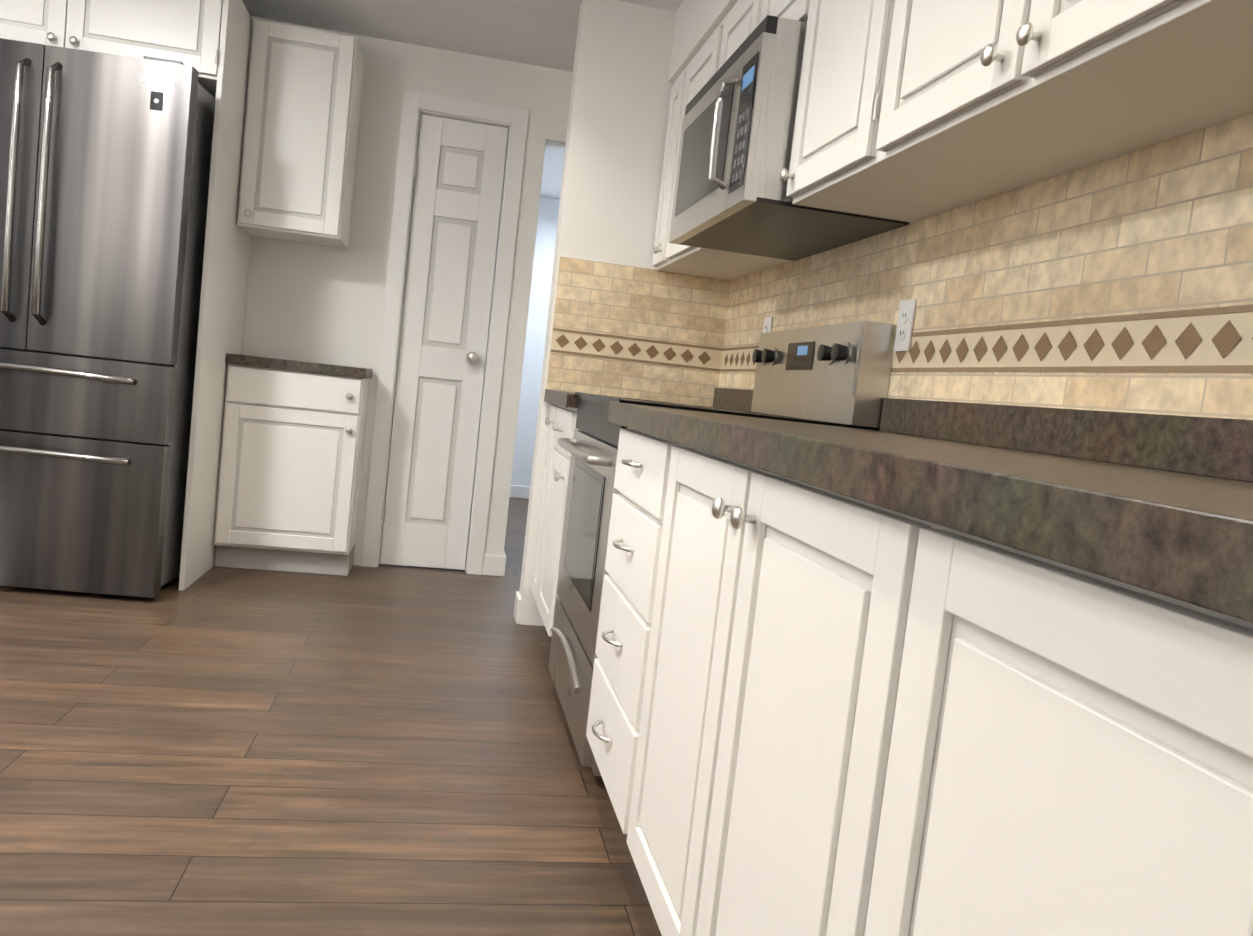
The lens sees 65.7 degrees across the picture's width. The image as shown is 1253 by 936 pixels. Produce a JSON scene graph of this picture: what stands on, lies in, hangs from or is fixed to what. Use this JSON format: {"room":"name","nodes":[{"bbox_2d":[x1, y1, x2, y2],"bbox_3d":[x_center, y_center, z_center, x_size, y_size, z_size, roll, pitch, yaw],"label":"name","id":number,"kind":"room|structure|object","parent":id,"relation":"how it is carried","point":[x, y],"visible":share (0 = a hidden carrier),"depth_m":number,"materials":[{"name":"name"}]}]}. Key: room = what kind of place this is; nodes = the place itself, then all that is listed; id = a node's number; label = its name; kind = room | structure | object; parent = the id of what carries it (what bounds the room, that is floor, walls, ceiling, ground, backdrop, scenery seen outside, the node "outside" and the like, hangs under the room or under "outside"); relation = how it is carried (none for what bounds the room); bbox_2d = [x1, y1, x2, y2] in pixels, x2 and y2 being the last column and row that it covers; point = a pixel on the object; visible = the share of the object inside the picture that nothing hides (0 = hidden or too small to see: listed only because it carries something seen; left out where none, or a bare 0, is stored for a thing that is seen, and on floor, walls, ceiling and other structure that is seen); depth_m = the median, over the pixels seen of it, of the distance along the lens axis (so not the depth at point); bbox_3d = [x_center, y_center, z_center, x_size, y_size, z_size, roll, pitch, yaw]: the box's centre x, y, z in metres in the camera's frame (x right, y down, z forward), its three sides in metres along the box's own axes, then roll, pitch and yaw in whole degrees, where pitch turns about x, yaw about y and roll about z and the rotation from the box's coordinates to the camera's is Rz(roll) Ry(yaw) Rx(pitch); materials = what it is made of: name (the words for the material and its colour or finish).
{"room":"kitchen","nodes":[
{"label":"kitchen","id":0,"kind":"room"},
{"bbox_2d":[0,497,661,935],"bbox_3d":[-2.189,0.474,2.946,7.200,0.050,8.800,5,5,-11],"label":"floor","id":1,"kind":"structure","parent":0,"point":[356,751],"depth_m":2.17,"materials":[{"name":"brown wood"}]},
{"bbox_2d":[0,38,214,597],"bbox_3d":[-2.042,-0.514,3.560,0.930,1.844,0.770,6,5,-7],"label":"refrigerator","id":2,"kind":"object","parent":1,"relation":"on","point":[105,161],"visible":0.94,"depth_m":3.28,"materials":[{"name":"silver metal"}]},
{"bbox_2d":[0,0,252,590],"bbox_3d":[-2.094,-0.717,3.749,1.045,2.205,0.726,5,5,-11],"label":"enclosure","id":3,"kind":"object","parent":1,"relation":"on","point":[209,41],"visible":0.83,"depth_m":3.55,"materials":[{"name":"paint"}]},
{"bbox_2d":[214,353,372,575],"bbox_3d":[-1.418,-0.010,4.142,0.549,0.890,0.338,5,5,-11],"label":"base cabinet","id":4,"kind":"object","parent":1,"relation":"on","point":[291,455],"visible":1,"depth_m":4.01,"materials":[{"name":"paint"}]},
{"bbox_2d":[586,422,657,818],"bbox_3d":[0.300,0.374,1.967,0.638,0.850,0.585,5,5,-11],"label":"base cabinet","id":5,"kind":"object","parent":1,"relation":"on","point":[637,454],"depth_m":1.93,"materials":[{"name":"paint"}]},
{"bbox_2d":[531,388,752,636],"bbox_3d":[0.036,0.176,3.349,0.670,0.968,0.689,5,5,-11],"label":"base cabinet","id":6,"kind":"object","parent":1,"relation":"on","point":[560,421],"visible":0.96,"depth_m":3.26,"materials":[{"name":"paint"}]},
{"bbox_2d":[549,321,896,775],"bbox_3d":[0.165,0.161,2.620,0.692,1.140,0.770,5,5,-11],"label":"range","id":7,"kind":"object","parent":1,"relation":"on","point":[835,375],"visible":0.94,"depth_m":2.44,"materials":[{"name":"silver metal"}]},
{"bbox_2d":[618,438,857,935],"bbox_3d":[0.426,0.443,1.284,0.638,0.850,0.952,5,5,-11],"label":"base cabinet","id":8,"kind":"object","parent":1,"relation":"on","point":[744,585],"depth_m":1.20,"materials":[{"name":"paint"}]},
{"bbox_2d":[802,498,1252,935],"bbox_3d":[0.533,0.501,0.698,0.638,0.850,0.496,5,5,-11],"label":"base cabinet","id":9,"kind":"object","parent":1,"relation":"on","point":[930,668],"depth_m":0.63,"materials":[{"name":"paint"}]},
{"bbox_2d":[610,402,1252,621],"bbox_3d":[0.471,0.004,1.215,0.658,0.040,2.046,5,5,-11],"label":"countertop","id":10,"kind":"structure","parent":9,"relation":"on","point":[1176,533],"depth_m":0.67,"materials":[{"name":"brown stone"}]},
{"bbox_2d":[1222,758,1252,935],"bbox_3d":[0.592,0.533,0.380,0.638,0.850,0.264,5,5,-11],"label":"base cabinet","id":11,"kind":"object","parent":1,"relation":"on","point":[1239,911],"depth_m":0.45,"materials":[{"name":"paint"}]},
{"bbox_2d":[242,16,572,565],"bbox_3d":[-2.294,-0.823,4.136,7.000,2.310,0.120,5,5,-11],"label":"wall","id":12,"kind":"structure","parent":0,"point":[306,302],"depth_m":4.27,"materials":[{"name":"paint"}]},
{"bbox_2d":[237,18,364,248],"bbox_3d":[-1.338,-1.360,4.006,0.401,0.805,0.368,5,5,-11],"label":"upper cabinet","id":13,"kind":"object","parent":12,"relation":"attached to","point":[302,118],"visible":1,"depth_m":3.86,"materials":[{"name":"paint"}]},
{"bbox_2d":[380,114,507,569],"bbox_3d":[-0.830,-0.543,4.384,0.393,2.022,0.106,5,5,-11],"label":"closet door","id":14,"kind":"structure","parent":12,"relation":"in","point":[459,171],"depth_m":4.40,"materials":[{"name":"white wood"}]},
{"bbox_2d":[361,90,528,574],"bbox_3d":[-0.830,-0.582,4.421,0.545,2.110,0.136,5,5,-11],"label":"door frame","id":15,"kind":"structure","parent":12,"relation":"attached to","point":[514,119],"depth_m":4.35,"materials":[{"name":"paint"}]},
{"bbox_2d":[242,0,683,198],"bbox_3d":[-1.928,-1.865,2.761,7.200,0.050,8.800,5,5,-11],"label":"ceiling","id":16,"kind":"structure","parent":0,"point":[542,33],"depth_m":3.96,"materials":[{"name":"paint"}]},
{"bbox_2d":[469,138,507,522],"bbox_3d":[-0.808,-0.807,6.019,0.120,2.310,3.030,5,5,-11],"label":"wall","id":17,"kind":"structure","parent":0,"point":[488,330],"depth_m":5.79,"materials":[{"name":"paint"}]},
{"bbox_2d":[511,196,559,486],"bbox_3d":[-0.338,-0.880,7.595,1.620,2.310,0.100,5,5,-11],"label":"wall","id":18,"kind":"structure","parent":0,"point":[545,242],"depth_m":7.47,"materials":[{"name":"paint"}]},
{"bbox_2d":[510,485,529,498],"bbox_3d":[-0.450,0.223,7.626,1.320,0.095,0.013,5,5,-11],"label":"baseboard","id":19,"kind":"structure","parent":18,"relation":"attached to","point":[519,491],"depth_m":7.55,"materials":[{"name":"paint"}]},
{"bbox_2d":[519,0,675,625],"bbox_3d":[0.038,-0.529,3.700,0.670,2.310,0.130,5,5,-11],"label":"wall","id":20,"kind":"structure","parent":0,"point":[622,85],"depth_m":3.56,"materials":[{"name":"paint"}]},
{"bbox_2d":[514,591,521,620],"bbox_3d":[-0.057,0.566,3.850,0.773,0.095,0.043,5,5,-11],"label":"baseboard","id":21,"kind":"structure","parent":20,"relation":"attached to","point":[517,606],"depth_m":3.67,"materials":[{"name":"paint"}]},
{"bbox_2d":[669,0,737,81],"bbox_3d":[0.749,-1.300,1.301,0.330,0.248,4.670,5,5,-11],"label":"soffit","id":22,"kind":"structure","parent":0,"point":[697,22],"depth_m":3.25,"materials":[{"name":"paint"}]},
{"bbox_2d":[879,398,1252,481],"bbox_3d":[0.789,-0.025,1.271,0.020,0.078,2.046,5,5,-11],"label":"backsplash","id":23,"kind":"structure","parent":0,"relation":"attached to","point":[1199,445],"depth_m":1.52,"materials":[{"name":"brown stone"}]},
{"bbox_3d":[0.844,-0.264,1.489,0.120,2.310,4.800,5,5,-11],"label":"wall","id":24,"kind":"structure","parent":0,"visible":0},
{"bbox_2d":[652,16,791,279],"bbox_3d":[0.330,-1.031,3.283,0.348,0.685,0.689,5,5,-11],"label":"upper cabinet","id":25,"kind":"object","parent":24,"relation":"attached to","point":[700,70],"visible":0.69,"depth_m":3.35,"materials":[{"name":"paint"}]},
{"bbox_2d":[718,0,809,69],"bbox_3d":[0.484,-1.161,2.548,0.348,0.278,0.773,5,5,-11],"label":"upper cabinet","id":26,"kind":"object","parent":24,"relation":"attached to","point":[744,19],"visible":0.21,"depth_m":2.62,"materials":[{"name":"paint"}]},
{"bbox_2d":[669,15,908,260],"bbox_3d":[0.393,-0.823,2.565,0.453,0.404,0.757,5,5,-11],"label":"microwave","id":27,"kind":"object","parent":26,"relation":"attached to","point":[736,139],"visible":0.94,"depth_m":2.32,"materials":[{"name":"silver metal"}]},
{"bbox_2d":[763,317,772,332],"bbox_3d":[0.457,-0.436,3.178,0.008,0.116,0.072,5,5,-11],"label":"electrical outlet","id":28,"kind":"object","parent":24,"relation":"attached to","point":[767,327],"visible":0.48,"depth_m":3.17,"materials":[{"name":"white plastic"}]},
{"bbox_2d":[779,0,979,222],"bbox_3d":[0.587,-0.898,1.963,0.318,0.684,0.455,5,5,-11],"label":"upper cabinet","id":29,"kind":"object","parent":24,"relation":"attached to","point":[832,30],"depth_m":2.02,"materials":[{"name":"paint"}]},
{"bbox_2d":[546,113,1252,419],"bbox_3d":[0.369,-0.331,1.915,0.660,0.486,3.520,5,5,-11],"label":"backsplash","id":30,"kind":"structure","parent":24,"relation":"attached to","point":[1122,283],"depth_m":1.77,"materials":[{"name":"beige tile"}]},
{"bbox_2d":[894,299,916,351],"bbox_3d":[0.633,-0.325,2.212,0.008,0.116,0.072,5,5,-11],"label":"electrical outlet","id":31,"kind":"object","parent":24,"relation":"attached to","point":[905,323],"visible":1,"depth_m":2.20,"materials":[{"name":"white plastic"}]},
{"bbox_2d":[839,0,1252,199],"bbox_3d":[0.708,-0.832,1.305,0.318,0.684,1.040,5,5,-11],"label":"upper cabinet","id":32,"kind":"object","parent":24,"relation":"attached to","point":[911,111],"depth_m":1.40,"materials":[{"name":"paint"}]}
]}

